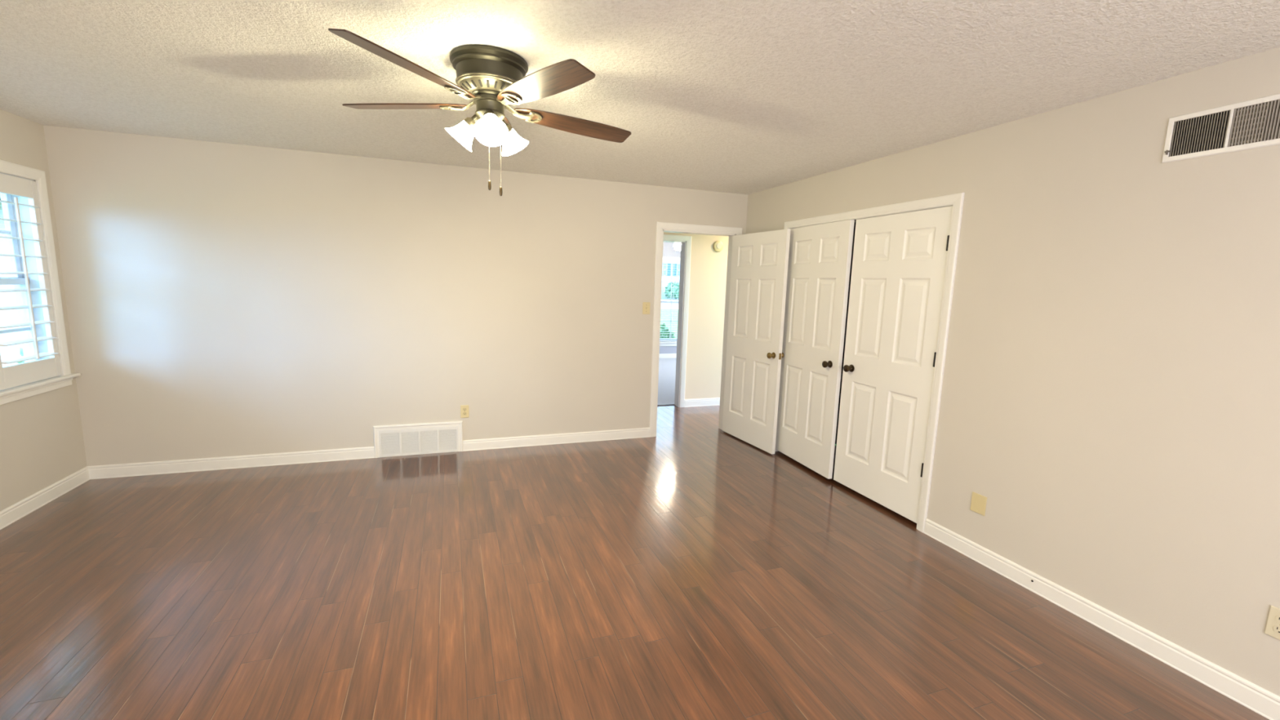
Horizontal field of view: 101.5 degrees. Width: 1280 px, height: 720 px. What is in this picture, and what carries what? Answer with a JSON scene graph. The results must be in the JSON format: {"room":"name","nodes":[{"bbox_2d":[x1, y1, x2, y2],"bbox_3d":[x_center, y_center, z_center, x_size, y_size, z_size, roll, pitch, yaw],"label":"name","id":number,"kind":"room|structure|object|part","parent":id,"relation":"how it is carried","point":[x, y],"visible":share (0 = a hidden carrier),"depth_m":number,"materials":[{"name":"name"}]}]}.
{"room":"empty bedroom","nodes":[
{"label":"empty bedroom","id":0,"kind":"room"},
{"bbox_2d":[0,109,86,511],"bbox_3d":[-2.970,0.129,0.622,0.170,2.440,6.640,-1,9,-20],"label":"wall","id":1,"kind":"structure","parent":0,"point":[42,442],"depth_m":3.35,"materials":[{"name":"paint"}]},
{"bbox_2d":[0,159,80,404],"bbox_3d":[-3.709,-0.405,2.706,0.212,1.428,1.831,-1,9,-20],"label":"window","id":2,"kind":"structure","parent":1,"relation":"in","point":[15,393],"depth_m":3.41,"materials":[{"name":"white paint"}]},
{"bbox_3d":[-3.905,-0.762,3.018,0.030,0.652,0.750,-1,9,-20],"label":"sash","id":3,"kind":"part","parent":2,"relation":"part of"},
{"bbox_3d":[-3.893,-0.157,3.118,0.030,0.653,0.750,-1,9,-20],"label":"sash","id":4,"kind":"part","parent":2,"relation":"part of","materials":[{"name":"glass"}]},
{"bbox_2d":[0,173,61,390],"bbox_3d":[-3.829,-0.486,3.221,0.097,1.269,0.524,-1,9,-20],"label":"window shutter","id":5,"kind":"object","parent":2,"relation":"attached to","point":[20,374],"visible":1,"depth_m":3.30,"materials":[{"name":"white paint"}]},
{"bbox_3d":[-3.789,-0.494,3.234,0.012,0.989,0.012,-1,9,-20],"label":"tilt rod","id":6,"kind":"part","parent":5,"relation":"part of","materials":[{"name":"white paint"}]},
{"bbox_3d":[-3.710,0.235,2.807,0.172,0.022,1.831,-1,9,-20],"label":"sill","id":7,"kind":"part","parent":2,"relation":"part of","materials":[{"name":"white paint"}]},
{"bbox_2d":[0,466,89,529],"bbox_3d":[-2.918,1.286,0.823,0.015,0.097,6.400,-1,9,-20],"label":"baseboard","id":8,"kind":"structure","parent":1,"relation":"attached to","point":[21,508],"depth_m":3.35,"materials":[{"name":"white paint"}]},
{"bbox_2d":[43,124,747,466],"bbox_3d":[-1.425,-0.407,4.606,5.456,2.440,0.120,-1,9,-20],"label":"wall","id":9,"kind":"structure","parent":0,"point":[223,300],"depth_m":4.17,"materials":[{"name":"paint"}]},
{"bbox_2d":[87,446,374,479],"bbox_3d":[-3.124,0.799,4.106,1.870,0.097,0.015,-1,9,-20],"label":"baseboard","id":10,"kind":"structure","parent":9,"relation":"attached to","point":[119,470],"depth_m":4.07,"materials":[{"name":"white paint"}]},
{"bbox_2d":[373,421,462,457],"bbox_3d":[-1.908,0.684,4.528,0.709,0.274,0.018,-1,9,-20],"label":"air vent","id":11,"kind":"object","parent":9,"relation":"in","point":[395,440],"visible":1,"depth_m":4.52,"materials":[{"name":"white metal"}]},
{"bbox_2d":[460,404,469,417],"bbox_3d":[-1.550,0.455,4.627,0.070,0.114,0.008,-1,9,-20],"label":"wall outlet","id":12,"kind":"object","parent":9,"relation":"attached to","point":[464,408],"visible":1,"depth_m":4.62,"materials":[{"name":"beige plastic"}]},
{"bbox_2d":[462,427,649,451],"bbox_3d":[-0.740,0.746,4.963,1.780,0.097,0.015,-1,9,-20],"label":"baseboard","id":13,"kind":"structure","parent":9,"relation":"attached to","point":[604,435],"depth_m":4.93,"materials":[{"name":"white paint"}]},
{"bbox_2d":[642,302,649,314],"bbox_3d":[0.063,-0.500,5.058,0.076,0.116,0.017,-1,9,-20],"label":"light switch","id":14,"kind":"object","parent":9,"relation":"attached to","point":[646,305],"visible":1,"depth_m":5.06,"materials":[{"name":"beige plastic"}]},
{"bbox_2d":[649,222,742,436],"bbox_3d":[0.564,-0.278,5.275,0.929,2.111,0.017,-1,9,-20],"label":"trim","id":15,"kind":"structure","parent":9,"relation":"attached to","point":[660,226],"depth_m":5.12,"materials":[{"name":"white paint"}]},
{"bbox_2d":[0,358,1269,719],"bbox_3d":[0.397,0.882,4.761,8.936,0.054,11.600,-1,9,-20],"label":"floor","id":16,"kind":"structure","parent":0,"point":[692,570],"depth_m":2.50,"materials":[{"name":"brown wood"}]},
{"bbox_2d":[0,0,1279,195],"bbox_3d":[-0.366,-1.174,1.363,5.626,0.080,6.640,-1,9,-20],"label":"ceiling","id":17,"kind":"structure","parent":0,"point":[747,97],"depth_m":2.25,"materials":[{"name":"white paint"}]},
{"bbox_2d":[328,28,631,195],"bbox_3d":[-0.625,-0.995,2.285,1.267,0.556,1.284,-1,9,-20],"label":"ceiling fan","id":18,"kind":"object","parent":17,"relation":"hanging from","point":[495,77],"visible":1,"depth_m":2.14,"materials":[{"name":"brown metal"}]},
{"bbox_3d":[-0.830,-1.069,1.914,0.130,0.006,0.566,21,13,27],"label":"fan blade","id":19,"kind":"part","parent":18,"relation":"part of","materials":[{"name":"brown wood"}]},
{"bbox_3d":[-1.019,-1.114,2.298,0.566,0.006,0.130,4,18,8],"label":"fan blade","id":20,"kind":"part","parent":18,"relation":"part of","materials":[{"name":"brown wood"}]},
{"bbox_3d":[-0.778,-0.973,2.273,0.128,0.126,0.131,-1,9,-20],"label":"lamp shade","id":21,"kind":"part","parent":18,"relation":"part of","materials":[{"name":"white glass"}]},
{"bbox_3d":[-0.709,-1.042,2.255,0.054,0.046,0.028,2,8,4],"label":"lamp arm","id":22,"kind":"part","parent":18,"relation":"part of","materials":[{"name":"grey metal"}]},
{"bbox_3d":[-0.637,-0.905,2.212,0.002,0.286,0.002,-1,9,-20],"label":"pull chain","id":23,"kind":"part","parent":18,"relation":"part of","materials":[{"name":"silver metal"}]},
{"bbox_3d":[-0.610,-0.947,2.132,0.126,0.127,0.123,7,10,33],"label":"lamp shade","id":24,"kind":"part","parent":18,"relation":"part of","materials":[{"name":"white glass"}]},
{"bbox_3d":[-0.598,-0.900,2.243,0.002,0.304,0.002,-1,9,-20],"label":"pull chain","id":25,"kind":"part","parent":18,"relation":"part of","materials":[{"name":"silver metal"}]},
{"bbox_3d":[-0.700,-1.147,2.617,0.130,0.006,0.566,-13,10,-7],"label":"fan blade","id":26,"kind":"part","parent":18,"relation":"part of","materials":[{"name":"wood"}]},
{"bbox_3d":[-0.573,-0.982,2.377,0.127,0.126,0.125,-1,9,-20],"label":"lamp shade","id":27,"kind":"part","parent":18,"relation":"part of","materials":[{"name":"white glass"}]},
{"bbox_3d":[-0.381,-1.034,1.974,0.130,0.006,0.566,12,0,-45],"label":"fan blade","id":28,"kind":"part","parent":18,"relation":"part of","materials":[{"name":"brown wood"}]},
{"bbox_3d":[-0.310,-1.091,2.431,0.566,0.006,0.130,0,-5,-29],"label":"fan blade","id":29,"kind":"part","parent":18,"relation":"part of","materials":[{"name":"brown wood"}]},
{"bbox_2d":[659,241,680,353],"bbox_3d":[0.688,-0.952,8.767,5.800,2.440,4.130,-1,9,-20],"label":"wall","id":30,"kind":"structure","parent":0,"point":[668,251],"depth_m":10.63,"materials":[{"name":"paint"}]},
{"bbox_2d":[658,353,676,358],"bbox_3d":[0.012,-0.072,10.701,5.600,0.097,0.015,-1,9,-20],"label":"baseboard","id":31,"kind":"structure","parent":30,"relation":"attached to","point":[661,355],"depth_m":10.90,"materials":[{"name":"white paint"}]},
{"bbox_2d":[659,256,679,346],"bbox_3d":[0.669,-1.197,10.813,1.440,1.820,0.180,-1,9,-20],"label":"window","id":32,"kind":"structure","parent":30,"relation":"in","point":[664,258],"depth_m":10.84,"materials":[{"name":"white paint"}]},
{"bbox_3d":[0.646,-0.379,10.928,1.440,0.022,0.170,-1,9,-20],"label":"sill","id":33,"kind":"part","parent":32,"relation":"part of","materials":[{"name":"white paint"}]},
{"bbox_3d":[0.642,-0.808,10.913,1.240,0.830,0.030,-1,9,-20],"label":"sash","id":34,"kind":"part","parent":32,"relation":"part of","materials":[{"name":"glass"}]},
{"bbox_2d":[659,260,679,341],"bbox_3d":[0.672,-1.207,10.807,1.220,1.644,0.051,-1,9,-20],"label":"window blind","id":35,"kind":"object","parent":32,"relation":"attached to","point":[664,261],"visible":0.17,"depth_m":10.77,"materials":[{"name":"white plastic"}]},
{"bbox_3d":[0.679,-1.188,10.788,0.007,1.580,0.006,-1,9,-20],"label":"ladder cord","id":36,"kind":"part","parent":35,"relation":"part of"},
{"bbox_3d":[0.656,-1.609,10.825,1.240,0.860,0.030,-1,9,-20],"label":"sash","id":37,"kind":"part","parent":32,"relation":"part of","materials":[{"name":"glass"}]},
{"bbox_3d":[0.687,-1.237,10.761,1.390,1.725,0.017,-1,9,-20],"label":"casing","id":38,"kind":"part","parent":32,"relation":"part of","materials":[{"name":"white paint"}]},
{"bbox_2d":[663,231,728,399],"bbox_3d":[-0.026,-0.533,5.755,6.400,2.440,1.110,-1,9,-20],"label":"wall","id":39,"kind":"structure","parent":0,"point":[708,272],"depth_m":6.53,"materials":[{"name":"paint"}]},
{"bbox_2d":[657,404,675,405],"bbox_3d":[0.069,0.604,6.582,0.810,0.058,0.030,-1,9,-20],"label":"trim","id":40,"kind":"structure","parent":39,"relation":"attached to","point":[663,404],"depth_m":6.67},
{"bbox_2d":[663,234,691,407],"bbox_3d":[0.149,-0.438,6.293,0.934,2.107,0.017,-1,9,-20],"label":"trim","id":41,"kind":"structure","parent":39,"relation":"attached to","point":[666,237],"depth_m":6.41,"materials":[{"name":"white paint"}]},
{"bbox_2d":[684,397,719,407],"bbox_3d":[1.636,0.522,6.985,2.284,0.097,0.015,-1,9,-20],"label":"baseboard","id":42,"kind":"structure","parent":39,"relation":"attached to","point":[714,401],"depth_m":6.68,"materials":[{"name":"white paint"}]},
{"bbox_2d":[713,240,723,252],"bbox_3d":[0.966,-1.399,6.432,0.136,0.136,0.029,-1,9,-20],"label":"smoke detector","id":43,"kind":"object","parent":39,"relation":"attached to","point":[717,245],"visible":1,"depth_m":6.42,"materials":[{"name":"beige plastic"}]},
{"bbox_2d":[835,222,856,444],"bbox_3d":[2.005,-0.261,4.146,0.680,2.490,1.929,-1,9,-20],"label":"wall","id":44,"kind":"structure","parent":0,"point":[854,232],"depth_m":5.06,"materials":[{"name":"white paint"}]},
{"bbox_2d":[746,47,1279,696],"bbox_3d":[2.186,0.014,2.478,0.120,2.440,6.400,-1,9,-20],"label":"wall","id":45,"kind":"structure","parent":0,"point":[1110,392],"depth_m":2.36,"materials":[{"name":"paint"}]},
{"bbox_2d":[722,228,790,453],"bbox_3d":[1.081,-0.193,5.027,0.166,2.012,0.835,-2,9,-24],"label":"door","id":46,"kind":"structure","parent":45,"relation":"in","point":[759,260],"depth_m":4.95,"materials":[{"name":"white paint"}]},
{"bbox_3d":[1.173,-0.040,4.703,0.056,0.055,0.055,-2,9,-24],"label":"knob","id":47,"kind":"part","parent":46,"relation":"part of","materials":[{"name":"gold metal"}]},
{"bbox_2d":[775,219,854,479],"bbox_3d":[1.397,-0.105,4.398,0.100,2.012,0.800,-1,9,-17],"label":"door","id":48,"kind":"structure","parent":45,"relation":"in","point":[820,255],"depth_m":4.32,"materials":[{"name":"white paint"}]},
{"bbox_3d":[1.465,0.034,4.114,0.056,0.055,0.055,-1,9,-17],"label":"knob","id":49,"kind":"part","parent":48,"relation":"part of","materials":[{"name":"brown metal"}]},
{"bbox_2d":[774,192,964,533],"bbox_3d":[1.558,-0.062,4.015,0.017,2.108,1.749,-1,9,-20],"label":"trim","id":50,"kind":"structure","parent":45,"relation":"attached to","point":[957,200],"depth_m":3.26,"materials":[{"name":"white paint"}]},
{"bbox_2d":[833,205,952,523],"bbox_3d":[1.692,0.016,3.635,0.100,2.012,0.811,-1,9,-20],"label":"door","id":51,"kind":"structure","parent":45,"relation":"in","point":[898,271],"depth_m":3.59,"materials":[{"name":"white paint"}]},
{"bbox_3d":[1.562,0.063,3.932,0.056,0.055,0.055,-1,9,-20],"label":"knob","id":52,"kind":"part","parent":51,"relation":"part of","materials":[{"name":"brown metal"}]},
{"bbox_2d":[970,491,986,515],"bbox_3d":[1.946,0.826,3.008,0.007,0.112,0.088,-1,9,-20],"label":"blank plate","id":53,"kind":"object","parent":45,"relation":"attached to","point":[978,504],"visible":1,"depth_m":3.00,"materials":[{"name":"beige plastic"}]},
{"bbox_2d":[924,518,1279,719],"bbox_3d":[2.496,1.352,1.498,0.016,0.097,3.976,-1,9,-20],"label":"baseboard","id":54,"kind":"structure","parent":45,"relation":"attached to","point":[1251,695],"depth_m":2.35,"materials":[{"name":"white paint"}]},
{"bbox_2d":[1161,93,1279,163],"bbox_3d":[2.265,-0.889,2.005,0.019,0.181,0.402,-1,9,-20],"label":"air vent","id":55,"kind":"object","parent":45,"relation":"in","point":[1255,123],"visible":1,"depth_m":2.02,"materials":[{"name":"white metal"}]},
{"bbox_2d":[1264,605,1279,639],"bbox_3d":[2.343,0.969,1.912,0.008,0.114,0.070,-1,9,-20],"label":"wall outlet","id":56,"kind":"object","parent":45,"relation":"attached to","point":[1272,628],"visible":1,"depth_m":1.93,"materials":[{"name":"beige plastic"}]},
{"bbox_2d":[1273,625,1279,633],"bbox_3d":[2.340,0.988,1.913,0.002,0.025,0.033,-1,9,-20],"label":"socket","id":57,"kind":"object","parent":56,"relation":"attached to","point":[1276,628],"depth_m":1.92,"materials":[{"name":"beige plastic"}]},
{"bbox_2d":[1275,615,1279,622],"bbox_3d":[2.341,0.949,1.908,0.002,0.025,0.033,-1,9,-20],"label":"socket","id":58,"kind":"object","parent":56,"relation":"attached to","point":[1277,617],"depth_m":1.92,"materials":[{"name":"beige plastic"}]},
{"bbox_3d":[0.720,-2.201,8.603,5.800,0.080,4.170,-1,9,-20],"label":"ceiling","id":59,"kind":"structure","parent":0,"visible":0},
{"bbox_2d":[673,242,680,250],"bbox_3d":[0.683,-2.096,9.257,0.170,0.320,0.170,-1,9,-20],"label":"ceiling light","id":60,"kind":"object","parent":59,"relation":"hanging from","point":[677,246],"visible":0.44,"depth_m":9.20,"materials":[{"name":"white glass"}]},
{"label":"outside","id":61,"kind":"structure","parent":0,"visible":0},
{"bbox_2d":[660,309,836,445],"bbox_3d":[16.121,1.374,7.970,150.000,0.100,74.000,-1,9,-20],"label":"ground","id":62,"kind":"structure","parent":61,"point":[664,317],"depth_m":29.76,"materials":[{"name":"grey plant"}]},
{"bbox_2d":[0,195,22,366],"bbox_3d":[-14.996,-2.861,10.732,9.500,5.600,8.200,-1,9,-20],"label":"house","id":63,"kind":"structure","parent":62,"relation":"on","point":[6,299],"depth_m":8.85,"materials":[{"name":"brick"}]},
{"bbox_2d":[17,347,24,364],"bbox_3d":[-8.809,-0.016,8.252,1.453,1.065,1.474,-1,9,-20],"label":"shrub","id":64,"kind":"object","parent":62,"relation":"on","point":[20,348],"visible":0.02,"depth_m":7.85,"materials":[{"name":"green plant"}]},
{"bbox_2d":[659,322,675,337],"bbox_3d":[0.341,-0.434,13.146,1.233,1.026,1.163,-1,9,-20],"label":"shrub","id":65,"kind":"object","parent":62,"relation":"on","point":[664,331],"visible":0.11,"depth_m":12.95,"materials":[{"name":"green plant"}]},
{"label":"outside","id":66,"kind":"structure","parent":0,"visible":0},
{"bbox_3d":[-10.733,-10.269,81.886,150.000,0.100,37.000,-1,9,-20],"label":"verge","id":67,"kind":"object","parent":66,"visible":0},
{"bbox_2d":[661,263,679,298],"bbox_3d":[3.456,-12.992,74.781,29.000,8.200,8.200,-1,9,-20],"label":"house","id":68,"kind":"structure","parent":67,"relation":"on","point":[666,275],"depth_m":71.47,"materials":[{"name":"white"}]},
{"bbox_3d":[3.135,-12.295,70.988,1.050,1.600,0.020,-1,9,-20],"label":"pane","id":69,"kind":"part","parent":68,"relation":"part of","materials":[{"name":"glass"}]},
{"bbox_2d":[666,263,671,275],"bbox_3d":[3.960,-12.312,71.279,0.500,1.700,0.050,-1,9,-20],"label":"shutter","id":70,"kind":"object","parent":68,"relation":"hanging from","point":[668,273],"depth_m":71.26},
{"bbox_2d":[672,263,676,275],"bbox_3d":[4.760,-12.330,71.567,0.500,1.700,0.050,-1,9,-20],"label":"shutter","id":71,"kind":"object","parent":68,"relation":"hanging from","point":[674,265],"depth_m":71.52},
{"bbox_3d":[5.581,-12.349,71.868,1.050,1.600,0.020,-1,9,-20],"label":"pane","id":72,"kind":"part","parent":68,"relation":"part of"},
{"bbox_2d":[664,281,679,299],"bbox_3d":[4.882,-9.269,69.395,3.446,2.519,3.323,-1,9,-20],"label":"shrub","id":73,"kind":"object","parent":67,"relation":"on","point":[675,286],"visible":0.45,"depth_m":68.55,"materials":[{"name":"green plant"}]},
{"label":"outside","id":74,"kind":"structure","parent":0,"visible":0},
{"bbox_2d":[661,299,678,309],"bbox_3d":[-0.430,-5.807,53.527,150.000,0.110,24.000,-1,9,-20],"label":"street","id":75,"kind":"structure","parent":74,"point":[674,306],"depth_m":49.01,"materials":[{"name":"grey asphalt"}]}
]}

